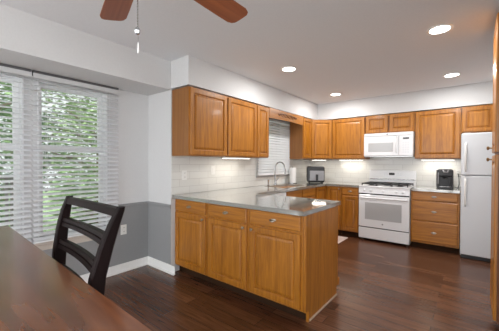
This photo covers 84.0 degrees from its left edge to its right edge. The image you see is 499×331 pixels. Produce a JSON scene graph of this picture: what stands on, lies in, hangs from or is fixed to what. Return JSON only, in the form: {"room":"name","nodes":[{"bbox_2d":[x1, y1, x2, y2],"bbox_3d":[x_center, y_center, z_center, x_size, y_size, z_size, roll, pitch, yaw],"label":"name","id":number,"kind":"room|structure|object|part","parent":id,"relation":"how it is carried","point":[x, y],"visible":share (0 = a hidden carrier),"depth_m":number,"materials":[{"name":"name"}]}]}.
{"room":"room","nodes":[
{"label":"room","id":0,"kind":"room"},
{"bbox_2d":[42,205,147,275],"bbox_3d":[-2.550,0.888,1.964,0.003,0.752,4.030,1,1,39],"label":"wall","id":1,"kind":"structure","parent":0,"point":[133,245],"depth_m":3.32,"materials":[{"name":"grey paint"}]},
{"bbox_2d":[0,71,147,249],"bbox_3d":[-2.584,0.031,1.986,0.185,2.464,4.030,1,1,39],"label":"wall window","id":2,"kind":"structure","parent":1,"relation":"in","point":[132,114],"depth_m":3.26,"materials":[{"name":"grey paint"}]},
{"bbox_2d":[0,72,23,234],"bbox_3d":[-2.366,-0.039,2.285,0.160,1.540,0.770,1,1,39],"label":"window","id":3,"kind":"structure","parent":2,"relation":"attached to","point":[1,76],"depth_m":2.55,"materials":[{"name":"white plastic"}]},
{"bbox_3d":[-2.393,-0.467,2.304,0.030,0.660,0.746,1,1,39],"label":"sash","id":4,"kind":"part","parent":3,"relation":"part of","materials":[{"name":"white plastic"}]},
{"bbox_3d":[-2.371,0.269,2.292,0.030,0.900,0.746,1,1,39],"label":"sash","id":5,"kind":"part","parent":3,"relation":"part of","materials":[{"name":"white plastic"}]},
{"bbox_2d":[0,63,31,241],"bbox_3d":[-2.269,-0.073,2.225,0.060,1.602,0.837,1,1,39],"label":"window blind","id":6,"kind":"object","parent":2,"relation":"attached to","point":[7,68],"visible":0.93,"depth_m":2.46,"materials":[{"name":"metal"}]},
{"bbox_3d":[-2.081,-0.056,2.460,0.050,1.540,0.002,1,1,39],"label":"ladder cord","id":7,"kind":"part","parent":6,"relation":"part of","materials":[{"name":"white fabric"}]},
{"bbox_2d":[37,79,106,236],"bbox_3d":[-1.859,-0.043,2.917,0.160,1.540,0.640,1,1,39],"label":"window","id":8,"kind":"structure","parent":2,"relation":"attached to","point":[38,83],"depth_m":2.96,"materials":[{"name":"white plastic"}]},
{"bbox_3d":[-1.886,-0.471,2.936,0.030,0.660,0.616,1,1,39],"label":"sash","id":9,"kind":"part","parent":8,"relation":"part of","materials":[{"name":"white plastic"}]},
{"bbox_3d":[-1.865,0.265,2.924,0.030,0.900,0.616,1,1,39],"label":"sash","id":10,"kind":"part","parent":8,"relation":"part of","materials":[{"name":"white plastic"}]},
{"bbox_2d":[32,70,118,243],"bbox_3d":[-1.754,-0.077,2.868,0.060,1.602,0.795,1,1,39],"label":"window blind","id":11,"kind":"object","parent":2,"relation":"attached to","point":[36,74],"visible":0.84,"depth_m":2.80,"materials":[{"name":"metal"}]},
{"bbox_3d":[-1.933,-0.057,2.644,0.050,1.540,0.002,1,1,39],"label":"ladder cord","id":12,"kind":"part","parent":11,"relation":"part of","materials":[{"name":"white fabric"}]},
{"bbox_3d":[-1.758,0.716,2.876,0.052,0.016,0.795,1,1,39],"label":"rail","id":13,"kind":"part","parent":11,"relation":"part of","materials":[{"name":"white plastic"}]},
{"bbox_2d":[121,224,126,234],"bbox_3d":[-1.487,0.758,3.278,0.010,0.116,0.072,1,1,39],"label":"outlet","id":14,"kind":"object","parent":1,"relation":"attached to","point":[123,227],"visible":1,"depth_m":3.28,"materials":[{"name":"white plastic"}]},
{"bbox_2d":[80,256,147,282],"bbox_3d":[-2.542,1.215,1.960,0.028,0.098,4.030,1,1,39],"label":"baseboard","id":15,"kind":"structure","parent":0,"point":[137,263],"depth_m":3.27,"materials":[{"name":"white paint"}]},
{"bbox_2d":[148,89,178,270],"bbox_3d":[-1.111,0.022,3.462,0.598,2.465,0.123,1,1,39],"label":"wall","id":16,"kind":"structure","parent":0,"point":[159,104],"depth_m":3.36,"materials":[{"name":"grey paint"}]},
{"bbox_2d":[148,201,170,208],"bbox_3d":[-1.109,0.479,3.376,0.478,0.048,0.020,1,1,39],"label":"trim","id":17,"kind":"structure","parent":16,"relation":"attached to","point":[162,205],"depth_m":3.35,"materials":[{"name":"grey paint"}]},
{"bbox_2d":[148,256,174,275],"bbox_3d":[-1.076,1.207,3.350,0.549,0.098,0.028,1,1,39],"label":"baseboard","id":18,"kind":"structure","parent":16,"relation":"attached to","point":[155,263],"depth_m":3.33,"materials":[{"name":"white paint"}]},
{"bbox_2d":[0,4,492,119],"bbox_3d":[0.095,-1.027,2.119,3.898,0.327,7.600,1,1,39],"label":"soffit","id":19,"kind":"structure","parent":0,"point":[27,40],"depth_m":3.06,"materials":[{"name":"grey paint"}]},
{"bbox_2d":[268,107,302,124],"bbox_3d":[0.644,-0.809,4.633,0.048,0.154,1.086,1,1,39],"label":"window valance","id":20,"kind":"object","parent":19,"relation":"attached to","point":[273,113],"visible":1,"depth_m":4.56,"materials":[{"name":"brown wood"}]},
{"bbox_2d":[0,0,498,104],"bbox_3d":[0.133,-1.241,2.165,4.140,0.100,7.720,1,1,39],"label":"ceiling","id":21,"kind":"structure","parent":0,"point":[354,49],"depth_m":2.58,"materials":[{"name":"paint"}]},
{"bbox_2d":[100,0,247,52],"bbox_3d":[-0.413,-0.812,1.127,1.243,0.742,1.190,1,1,39],"label":"ceiling fan","id":22,"kind":"object","parent":21,"relation":"hanging from","point":[230,11],"visible":1,"depth_m":1.49,"materials":[{"name":"brown wood"}]},
{"bbox_3d":[-0.669,-0.847,1.424,0.140,0.006,0.472,-13,8,-33],"label":"blade","id":23,"kind":"part","parent":22,"relation":"part of","materials":[{"name":"brown wood"}]},
{"bbox_3d":[-0.192,-0.845,1.410,0.140,0.006,0.472,-13,-8,37],"label":"blade","id":24,"kind":"part","parent":22,"relation":"part of","materials":[{"name":"brown wood"}]},
{"bbox_2d":[281,66,296,71],"bbox_3d":[0.490,-1.200,3.456,0.204,0.006,0.204,1,1,39],"label":"recessed light","id":25,"kind":"object","parent":21,"relation":"in","point":[287,68],"visible":1,"depth_m":3.46,"materials":[{"name":"white paint"}]},
{"bbox_2d":[330,93,341,95],"bbox_3d":[1.468,-1.208,4.728,0.204,0.006,0.204,1,1,39],"label":"recessed light","id":26,"kind":"object","parent":21,"relation":"in","point":[332,94],"visible":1,"depth_m":4.72,"materials":[{"name":"white paint"}]},
{"bbox_2d":[426,24,453,34],"bbox_3d":[1.658,-1.183,2.417,0.204,0.006,0.204,1,1,39],"label":"recessed light","id":27,"kind":"object","parent":21,"relation":"in","point":[442,28],"visible":1,"depth_m":2.41,"materials":[{"name":"white paint"}]},
{"bbox_2d":[442,73,461,77],"bbox_3d":[2.672,-1.192,3.661,0.204,0.006,0.204,1,1,39],"label":"recessed light","id":28,"kind":"object","parent":21,"relation":"in","point":[449,75],"visible":1,"depth_m":3.67,"materials":[{"name":"white paint"}]},
{"bbox_2d":[87,234,498,330],"bbox_3d":[0.121,1.324,2.191,4.140,0.100,7.720,1,1,39],"label":"floor","id":29,"kind":"structure","parent":0,"point":[383,285],"depth_m":2.65,"materials":[{"name":"brown wood"}]},
{"bbox_2d":[0,226,151,330],"bbox_3d":[-1.059,0.814,0.619,1.680,0.940,1.050,1,1,40],"label":"dining table","id":30,"kind":"object","parent":29,"relation":"on","point":[38,293],"visible":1,"depth_m":0.72,"materials":[{"name":"brown wood"}]},
{"bbox_2d":[52,195,124,295],"bbox_3d":[-0.754,0.710,0.907,0.488,1.146,0.591,1,1,39],"label":"dining chair","id":31,"kind":"object","parent":29,"relation":"on","point":[98,265],"visible":0.7,"depth_m":1.00,"materials":[{"name":"brown wood"}]},
{"bbox_3d":[-0.797,0.706,1.222,0.027,1.146,0.152,1,1,39],"label":"post","id":32,"kind":"part","parent":31,"relation":"part of","materials":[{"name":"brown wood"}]},
{"bbox_3d":[-0.615,0.154,1.072,0.440,0.027,0.035,1,1,39],"label":"rail","id":33,"kind":"part","parent":31,"relation":"part of","materials":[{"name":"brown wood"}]},
{"bbox_3d":[-0.465,0.711,0.900,0.027,1.146,0.152,1,1,39],"label":"post","id":34,"kind":"part","parent":31,"relation":"part of","materials":[{"name":"brown wood"}]},
{"bbox_2d":[175,199,211,282],"bbox_3d":[-0.470,0.821,3.344,0.557,0.876,0.711,1,1,39],"label":"base cabinet","id":35,"kind":"object","parent":29,"relation":"on","point":[191,217],"visible":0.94,"depth_m":3.07,"materials":[{"name":"brown wood"}]},
{"bbox_3d":[-0.665,0.458,3.095,0.518,0.130,0.020,1,1,39],"label":"drawer","id":36,"kind":"part","parent":35,"relation":"part of","materials":[{"name":"brown wood"}]},
{"bbox_3d":[-0.667,0.848,3.099,0.518,0.610,0.020,1,1,39],"label":"door","id":37,"kind":"part","parent":35,"relation":"part of","materials":[{"name":"brown wood"}]},
{"bbox_2d":[208,203,252,298],"bbox_3d":[-0.032,0.827,2.993,0.557,0.876,0.711,1,1,39],"label":"base cabinet","id":38,"kind":"object","parent":29,"relation":"on","point":[228,226],"visible":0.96,"depth_m":2.72,"materials":[{"name":"brown wood"}]},
{"bbox_3d":[-0.229,0.853,2.748,0.518,0.610,0.020,1,1,39],"label":"door","id":39,"kind":"part","parent":38,"relation":"part of","materials":[{"name":"brown wood"}]},
{"bbox_3d":[-0.227,0.463,2.744,0.518,0.130,0.020,1,1,39],"label":"drawer","id":40,"kind":"part","parent":38,"relation":"part of","materials":[{"name":"brown wood"}]},
{"bbox_2d":[249,209,305,319],"bbox_3d":[0.406,0.832,2.642,0.557,0.876,0.711,1,1,39],"label":"base cabinet","id":41,"kind":"object","parent":29,"relation":"on","point":[276,240],"visible":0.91,"depth_m":2.37,"materials":[{"name":"brown wood"}]},
{"bbox_3d":[0.210,0.469,2.393,0.518,0.130,0.020,1,1,39],"label":"drawer","id":42,"kind":"part","parent":41,"relation":"part of","materials":[{"name":"brown wood"}]},
{"bbox_3d":[0.209,0.859,2.397,0.518,0.610,0.020,1,1,39],"label":"door","id":43,"kind":"part","parent":41,"relation":"part of","materials":[{"name":"brown wood"}]},
{"bbox_2d":[269,192,285,195],"bbox_3d":[0.121,0.819,3.979,0.615,0.872,0.595,1,1,39],"label":"dishwasher","id":44,"kind":"object","parent":29,"relation":"on","point":[282,193],"visible":0.07,"depth_m":3.90,"materials":[{"name":"white ceramic"}]},
{"bbox_2d":[277,186,314,198],"bbox_3d":[0.619,0.813,4.611,0.641,0.876,0.984,1,1,39],"label":"base cabinet","id":45,"kind":"object","parent":29,"relation":"on","point":[310,192],"visible":0.09,"depth_m":4.50,"materials":[{"name":"brown wood"}]},
{"bbox_3d":[0.689,0.452,4.245,0.020,0.130,0.465,1,1,39],"label":"drawer","id":46,"kind":"part","parent":45,"relation":"part of","materials":[{"name":"brown wood"}]},
{"bbox_3d":[0.991,0.449,4.622,0.020,0.130,0.460,1,1,39],"label":"drawer","id":47,"kind":"part","parent":45,"relation":"part of","materials":[{"name":"brown wood"}]},
{"bbox_2d":[303,206,338,321],"bbox_3d":[0.666,0.835,2.492,0.032,0.876,0.700,1,1,39],"label":"end panel","id":48,"kind":"object","parent":29,"relation":"on","point":[321,279],"visible":0.98,"depth_m":2.42,"materials":[{"name":"brown wood"}]},
{"bbox_3d":[0.673,1.264,2.492,0.012,0.018,0.589,1,1,39],"label":"shoe moulding","id":49,"kind":"part","parent":48,"relation":"part of","materials":[{"name":"brown wood"}]},
{"bbox_2d":[315,186,342,233],"bbox_3d":[1.348,0.809,5.325,0.905,0.876,1.030,1,1,39],"label":"base cabinet","id":50,"kind":"object","parent":29,"relation":"on","point":[334,193],"visible":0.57,"depth_m":5.01,"materials":[{"name":"brown wood"}]},
{"bbox_2d":[172,181,363,215],"bbox_3d":[0.872,0.362,4.087,1.702,0.038,3.553,1,1,39],"label":"countertop","id":51,"kind":"structure","parent":50,"relation":"on","point":[255,197],"depth_m":2.94,"materials":[{"name":"grey stone"}]},
{"bbox_2d":[274,162,285,184],"bbox_3d":[0.516,0.133,4.733,0.118,0.404,0.228,0,1,-29],"label":"faucet","id":52,"kind":"object","parent":51,"relation":"on","point":[275,180],"visible":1,"depth_m":4.78,"materials":[{"name":"metal"}]},
{"bbox_3d":[0.521,0.083,4.733,0.213,0.304,0.023,1,1,39],"label":"spout","id":53,"kind":"part","parent":52,"relation":"part of","materials":[{"name":"metal"}]},
{"bbox_2d":[289,166,295,183],"bbox_3d":[0.807,0.174,5.171,0.150,0.315,0.150,1,1,39],"label":"paper towel roll","id":54,"kind":"object","parent":51,"relation":"on","point":[292,171],"visible":0.97,"depth_m":5.12,"materials":[{"name":"paper"}]},
{"bbox_2d":[306,166,324,182],"bbox_3d":[1.273,0.174,5.355,0.330,0.315,0.335,0,1,9],"label":"air fryer","id":55,"kind":"object","parent":51,"relation":"on","point":[313,173],"visible":0.98,"depth_m":5.24,"materials":[{"name":"black plastic"}]},
{"bbox_3d":[1.272,0.193,5.234,0.265,0.190,0.018,0,1,9],"label":"drawer","id":56,"kind":"part","parent":55,"relation":"part of","materials":[{"name":"silver metal"}]},
{"bbox_3d":[1.273,0.065,5.236,0.265,0.053,0.012,0,1,9],"label":"control panel","id":57,"kind":"part","parent":55,"relation":"part of","materials":[{"name":"black plastic"}]},
{"bbox_3d":[1.282,0.762,4.990,0.020,0.760,0.385,1,1,39],"label":"door","id":58,"kind":"part","parent":50,"relation":"part of","materials":[{"name":"brown wood"}]},
{"bbox_3d":[1.537,0.762,5.051,0.255,0.760,0.020,1,1,39],"label":"door","id":59,"kind":"part","parent":50,"relation":"part of","materials":[{"name":"brown wood"}]},
{"bbox_2d":[338,236,347,243],"bbox_3d":[1.188,1.250,4.482,0.420,0.010,1.130,1,1,39],"label":"floor mat","id":60,"kind":"object","parent":29,"relation":"on","point":[340,238],"visible":0.18,"depth_m":4.72,"materials":[{"name":"fabric"}]},
{"bbox_2d":[341,187,358,236],"bbox_3d":[1.945,0.814,5.089,0.315,0.876,0.648,1,1,39],"label":"base cabinet","id":61,"kind":"object","parent":29,"relation":"on","point":[350,195],"visible":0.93,"depth_m":4.86,"materials":[{"name":"brown wood"}]},
{"bbox_3d":[1.769,0.450,4.863,0.276,0.130,0.020,1,1,39],"label":"drawer","id":62,"kind":"part","parent":61,"relation":"part of","materials":[{"name":"brown wood"}]},
{"bbox_3d":[1.767,0.840,4.867,0.276,0.610,0.020,1,1,39],"label":"door","id":63,"kind":"part","parent":61,"relation":"part of","materials":[{"name":"brown wood"}]},
{"bbox_2d":[359,170,416,246],"bbox_3d":[2.345,0.671,4.719,0.756,1.172,0.727,1,1,39],"label":"gas range","id":64,"kind":"object","parent":29,"relation":"on","point":[385,200],"visible":0.98,"depth_m":4.50,"materials":[{"name":"white metal"}]},
{"bbox_3d":[2.132,0.534,4.452,0.696,0.024,0.046,1,1,39],"label":"handle","id":65,"kind":"part","parent":64,"relation":"part of","materials":[{"name":"white metal"}]},
{"bbox_3d":[2.156,1.125,4.490,0.750,0.177,0.033,1,1,39],"label":"warming drawer","id":66,"kind":"part","parent":64,"relation":"part of","materials":[{"name":"white metal"}]},
{"bbox_3d":[2.156,0.754,4.485,0.750,0.534,0.034,1,1,39],"label":"oven door","id":67,"kind":"part","parent":64,"relation":"part of","materials":[{"name":"white metal"}]},
{"bbox_3d":[2.160,0.413,4.485,0.756,0.101,0.030,1,1,39],"label":"control panel","id":68,"kind":"part","parent":64,"relation":"part of","materials":[{"name":"white metal"}]},
{"bbox_2d":[359,184,414,188],"bbox_3d":[2.345,0.350,4.715,0.756,0.021,0.610,1,1,39],"label":"cooktop","id":69,"kind":"object","parent":64,"relation":"in","point":[366,186],"depth_m":4.53,"materials":[{"name":"white metal"}]},
{"bbox_3d":[2.529,0.245,4.942,0.716,0.014,0.006,1,1,39],"label":"vent trim","id":70,"kind":"part","parent":64,"relation":"part of","materials":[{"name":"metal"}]},
{"bbox_2d":[411,191,460,253],"bbox_3d":[2.904,0.826,4.320,0.601,0.876,0.648,1,1,39],"label":"base cabinet","id":71,"kind":"object","parent":29,"relation":"on","point":[435,216],"visible":1,"depth_m":4.08,"materials":[{"name":"brown wood"}]},
{"bbox_3d":[2.725,0.997,4.100,0.562,0.302,0.020,1,1,39],"label":"drawer","id":72,"kind":"part","parent":71,"relation":"part of","materials":[{"name":"brown wood"}]},
{"bbox_3d":[2.727,0.686,4.097,0.562,0.284,0.020,1,1,39],"label":"drawer","id":73,"kind":"part","parent":71,"relation":"part of","materials":[{"name":"brown wood"}]},
{"bbox_3d":[2.728,0.463,4.095,0.562,0.130,0.020,1,1,39],"label":"drawer","id":74,"kind":"part","parent":71,"relation":"part of","materials":[{"name":"brown wood"}]},
{"bbox_2d":[411,186,460,192],"bbox_3d":[2.911,0.369,4.322,0.602,0.038,0.636,1,1,39],"label":"countertop","id":75,"kind":"structure","parent":71,"relation":"on","point":[416,188],"depth_m":4.13,"materials":[{"name":"grey stone"}]},
{"bbox_2d":[436,169,452,188],"bbox_3d":[2.994,0.200,4.257,0.205,0.302,0.354,1,1,32],"label":"coffee maker","id":76,"kind":"object","parent":75,"relation":"on","point":[444,177],"visible":1,"depth_m":4.17,"materials":[{"name":"black plastic"}]},
{"bbox_2d":[460,132,494,261],"bbox_3d":[3.386,0.413,3.812,0.755,1.707,0.777,1,1,39],"label":"refrigerator","id":77,"kind":"object","parent":29,"relation":"on","point":[476,172],"visible":0.9,"depth_m":3.68,"materials":[{"name":"white metal"}]},
{"bbox_3d":[2.907,0.360,3.736,0.025,0.398,0.059,1,1,39],"label":"handle","id":78,"kind":"part","parent":77,"relation":"part of","materials":[{"name":"white plastic"}]},
{"bbox_3d":[2.909,-0.110,3.731,0.025,0.398,0.059,1,1,39],"label":"handle","id":79,"kind":"part","parent":77,"relation":"part of","materials":[{"name":"white plastic"}]},
{"bbox_3d":[3.192,0.677,3.574,0.755,1.072,0.062,1,1,39],"label":"fridge door","id":80,"kind":"part","parent":77,"relation":"part of","materials":[{"name":"white metal"}]},
{"bbox_3d":[3.196,-0.150,3.565,0.755,0.563,0.062,1,1,39],"label":"freezer door","id":81,"kind":"part","parent":77,"relation":"part of","materials":[{"name":"white metal"}]},
{"bbox_2d":[486,13,498,323],"bbox_3d":[2.177,0.064,2.092,0.586,2.440,0.440,1,1,39],"label":"pantry cabinet","id":82,"kind":"object","parent":29,"relation":"on","point":[494,263],"visible":1,"depth_m":2.09,"materials":[{"name":"brown wood"}]},
{"bbox_3d":[1.984,0.544,2.250,0.020,1.255,0.416,1,1,39],"label":"door","id":83,"kind":"part","parent":82,"relation":"part of","materials":[{"name":"brown wood"}]},
{"bbox_3d":[1.989,-0.624,2.238,0.020,1.040,0.416,1,1,39],"label":"door","id":84,"kind":"part","parent":82,"relation":"part of","materials":[{"name":"brown wood"}]},
{"bbox_3d":[0.231,0.015,4.754,0.120,2.464,3.570,1,1,39],"label":"wall","id":85,"kind":"structure","parent":0,"visible":0},
{"bbox_2d":[171,156,309,194],"bbox_3d":[0.203,0.106,4.618,0.008,0.458,3.561,1,1,39],"label":"tiled wall","id":86,"kind":"structure","parent":85,"relation":"attached to","point":[229,173],"depth_m":3.84,"materials":[{"name":"white tile"}]},
{"bbox_2d":[182,170,186,179],"bbox_3d":[-0.789,0.117,3.367,0.010,0.116,0.072,1,1,39],"label":"outlet","id":87,"kind":"object","parent":86,"relation":"attached to","point":[184,172],"visible":1,"depth_m":3.37,"materials":[{"name":"white plastic"}]},
{"bbox_2d":[172,86,226,156],"bbox_3d":[-0.586,-0.493,3.356,0.322,0.762,0.606,1,1,39],"label":"upper cabinet","id":88,"kind":"object","parent":86,"relation":"attached to","point":[199,116],"visible":1,"depth_m":3.17,"materials":[{"name":"brown wood"}]},
{"bbox_3d":[-0.468,-0.490,3.262,0.020,0.736,0.583,1,1,39],"label":"door","id":89,"kind":"part","parent":88,"relation":"part of","materials":[{"name":"brown wood"}]},
{"bbox_2d":[211,166,214,174],"bbox_3d":[-0.491,0.065,3.737,0.010,0.116,0.072,1,1,39],"label":"light switch","id":90,"kind":"object","parent":86,"relation":"attached to","point":[212,167],"visible":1,"depth_m":3.73,"materials":[{"name":"white plastic"}]},
{"bbox_2d":[227,96,256,157],"bbox_3d":[-0.204,-0.496,3.832,0.322,0.762,0.611,1,1,39],"label":"upper cabinet","id":91,"kind":"object","parent":86,"relation":"attached to","point":[241,115],"visible":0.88,"depth_m":3.70,"materials":[{"name":"brown wood"}]},
{"bbox_2d":[222,157,249,158],"bbox_3d":[-0.172,-0.103,3.801,0.050,0.020,0.540,1,1,39],"label":"light","id":92,"kind":"object","parent":91,"relation":"attached to","point":[222,157],"visible":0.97,"depth_m":3.76,"materials":[{"name":"white plastic"}]},
{"bbox_2d":[256,104,268,157],"bbox_3d":[0.083,-0.498,4.190,0.322,0.762,0.305,1,1,39],"label":"upper cabinet","id":93,"kind":"object","parent":86,"relation":"attached to","point":[262,112],"visible":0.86,"depth_m":4.08,"materials":[{"name":"brown wood"}]},
{"bbox_2d":[257,120,286,174],"bbox_3d":[0.357,-0.346,4.938,0.160,1.015,0.920,1,1,39],"label":"window","id":94,"kind":"structure","parent":85,"relation":"in","point":[271,120],"depth_m":5.13,"materials":[{"name":"white plastic"}]},
{"bbox_2d":[257,118,289,175],"bbox_3d":[0.450,-0.359,4.861,0.060,1.043,1.005,1,1,39],"label":"window blind","id":95,"kind":"object","parent":94,"relation":"attached to","point":[266,166],"visible":0.63,"depth_m":4.90,"materials":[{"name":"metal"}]},
{"bbox_2d":[256,174,288,177],"bbox_3d":[0.412,0.179,4.898,0.085,0.026,1.020,1,1,39],"label":"trim","id":96,"kind":"structure","parent":85,"relation":"attached to","point":[281,174],"depth_m":4.79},
{"bbox_2d":[288,117,311,158],"bbox_3d":[0.967,-0.506,5.293,0.322,0.762,0.341,1,1,39],"label":"upper cabinet","id":97,"kind":"object","parent":85,"relation":"attached to","point":[300,136],"visible":0.92,"depth_m":5.16,"materials":[{"name":"brown wood"}]},
{"bbox_3d":[1.076,-0.504,5.206,0.003,0.760,0.340,1,1,39],"label":"frame","id":98,"kind":"part","parent":97,"relation":"part of","materials":[{"name":"brown wood"}]},
{"bbox_3d":[1.085,-0.503,5.199,0.020,0.736,0.318,1,1,39],"label":"door","id":99,"kind":"part","parent":97,"relation":"part of","materials":[{"name":"brown wood"}]},
{"bbox_3d":[2.737,0.025,4.956,3.540,2.464,0.120,1,1,39],"label":"wall","id":100,"kind":"structure","parent":0,"visible":0},
{"bbox_2d":[311,119,331,158],"bbox_3d":[1.369,-0.507,5.574,0.603,0.762,0.603,1,1,39],"label":"upper cabinet","id":101,"kind":"object","parent":100,"relation":"attached to","point":[321,147],"visible":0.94,"depth_m":5.34,"materials":[{"name":"brown wood"}]},
{"bbox_2d":[310,157,460,187],"bbox_3d":[2.336,-0.105,5.194,2.612,0.886,0.008,1,1,39],"label":"tiled wall","id":102,"kind":"structure","parent":100,"relation":"attached to","point":[336,170],"depth_m":5.09,"materials":[{"name":"white tile"}]},
{"bbox_2d":[332,117,369,158],"bbox_3d":[1.934,-0.501,5.300,0.619,0.762,0.324,1,1,39],"label":"upper cabinet","id":103,"kind":"object","parent":102,"relation":"attached to","point":[347,134],"visible":0.91,"depth_m":5.16,"materials":[{"name":"brown wood"}]},
{"bbox_2d":[366,112,414,133],"bbox_3d":[2.479,-0.721,4.862,0.765,0.318,0.324,1,1,39],"label":"upper cabinet","id":104,"kind":"object","parent":102,"relation":"attached to","point":[399,122],"visible":0.86,"depth_m":4.72,"materials":[{"name":"brown wood"}]},
{"bbox_3d":[2.233,-0.721,4.864,0.356,0.292,0.020,1,1,39],"label":"door","id":105,"kind":"part","parent":104,"relation":"part of","materials":[{"name":"brown wood"}]},
{"bbox_2d":[364,131,414,156],"bbox_3d":[2.432,-0.351,4.806,0.754,0.405,0.472,1,1,39],"label":"microwave","id":106,"kind":"object","parent":104,"relation":"attached to","point":[394,144],"visible":0.99,"depth_m":4.62,"materials":[{"name":"white plastic"}]},
{"bbox_3d":[2.237,-0.329,4.729,0.543,0.329,0.023,1,1,39],"label":"door","id":107,"kind":"part","parent":106,"relation":"part of","materials":[{"name":"white ceramic"}]},
{"bbox_3d":[2.406,-0.346,4.554,0.021,0.274,0.047,1,1,39],"label":"handle","id":108,"kind":"part","parent":106,"relation":"part of","materials":[{"name":"white plastic"}]},
{"bbox_3d":[2.531,-0.325,4.494,0.203,0.329,0.023,1,1,39],"label":"control panel","id":109,"kind":"part","parent":106,"relation":"part of","materials":[{"name":"white plastic"}]},
{"bbox_3d":[2.534,-0.717,4.623,0.356,0.292,0.020,1,1,39],"label":"door","id":110,"kind":"part","parent":104,"relation":"part of","materials":[{"name":"brown wood"}]},
{"bbox_2d":[415,108,461,158],"bbox_3d":[3.012,-0.487,4.436,0.595,0.762,0.324,1,1,39],"label":"upper cabinet","id":111,"kind":"object","parent":102,"relation":"attached to","point":[437,132],"visible":0.97,"depth_m":4.30,"materials":[{"name":"brown wood"}]},
{"bbox_2d":[421,159,454,159],"bbox_3d":[3.026,-0.095,4.467,0.460,0.020,0.050,1,1,39],"label":"light","id":112,"kind":"object","parent":111,"relation":"attached to","point":[421,159],"visible":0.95,"depth_m":4.44,"materials":[{"name":"white plastic"}]},
{"bbox_2d":[455,169,460,175],"bbox_3d":[3.314,0.115,4.401,0.072,0.116,0.010,1,1,39],"label":"outlet","id":113,"kind":"object","parent":102,"relation":"attached to","point":[458,171],"visible":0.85,"depth_m":4.40,"materials":[{"name":"white plastic"}]},
{"bbox_2d":[461,104,492,133],"bbox_3d":[3.561,-0.673,3.995,0.799,0.384,0.324,1,1,39],"label":"upper cabinet","id":114,"kind":"object","parent":102,"relation":"attached to","point":[474,119],"visible":0.76,"depth_m":4.01,"materials":[{"name":"brown wood"}]},
{"label":"outside","id":115,"kind":"structure","parent":0,"visible":0},
{"bbox_2d":[0,190,84,231],"bbox_3d":[-8.767,2.085,11.550,21.380,0.100,32.000,1,1,39],"label":"ground","id":116,"kind":"structure","parent":115,"point":[46,201],"depth_m":12.48,"materials":[{"name":"green plant"}]},
{"bbox_2d":[0,177,13,226],"bbox_3d":[-3.562,1.150,2.822,2.200,2.000,2.100,1,1,39],"label":"deck railing","id":117,"kind":"object","parent":116,"relation":"on","point":[5,178],"visible":0.09,"depth_m":3.77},
{"bbox_3d":[-3.252,1.161,3.849,0.090,1.960,0.090,1,1,39],"label":"post","id":118,"kind":"part","parent":117,"relation":"part of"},
{"bbox_2d":[0,82,42,226],"bbox_3d":[-4.465,-0.354,4.556,1.791,4.975,1.814,1,1,39],"label":"tree","id":119,"kind":"object","parent":116,"relation":"on","point":[5,87],"visible":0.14,"depth_m":4.74,"materials":[{"name":"green plant"}]},
{"bbox_2d":[0,90,85,194],"bbox_3d":[-5.853,-0.927,7.555,2.768,6.045,2.885,1,1,39],"label":"tree","id":120,"kind":"object","parent":116,"relation":"on","point":[7,109],"visible":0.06,"depth_m":7.40,"materials":[{"name":"green plant"}]},
{"bbox_2d":[42,89,97,228],"bbox_3d":[-3.458,-0.439,6.315,2.246,5.118,2.276,0,1,-10],"label":"tree","id":121,"kind":"object","parent":116,"relation":"on","point":[58,96],"visible":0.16,"depth_m":5.89,"materials":[{"name":"green plant"}]},
{"bbox_2d":[50,143,97,225],"bbox_3d":[-2.649,1.153,4.775,1.342,3.027,1.329,1,1,39],"label":"tree","id":122,"kind":"object","parent":116,"relation":"on","point":[55,167],"visible":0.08,"depth_m":4.50,"materials":[{"name":"green plant"}]}
]}

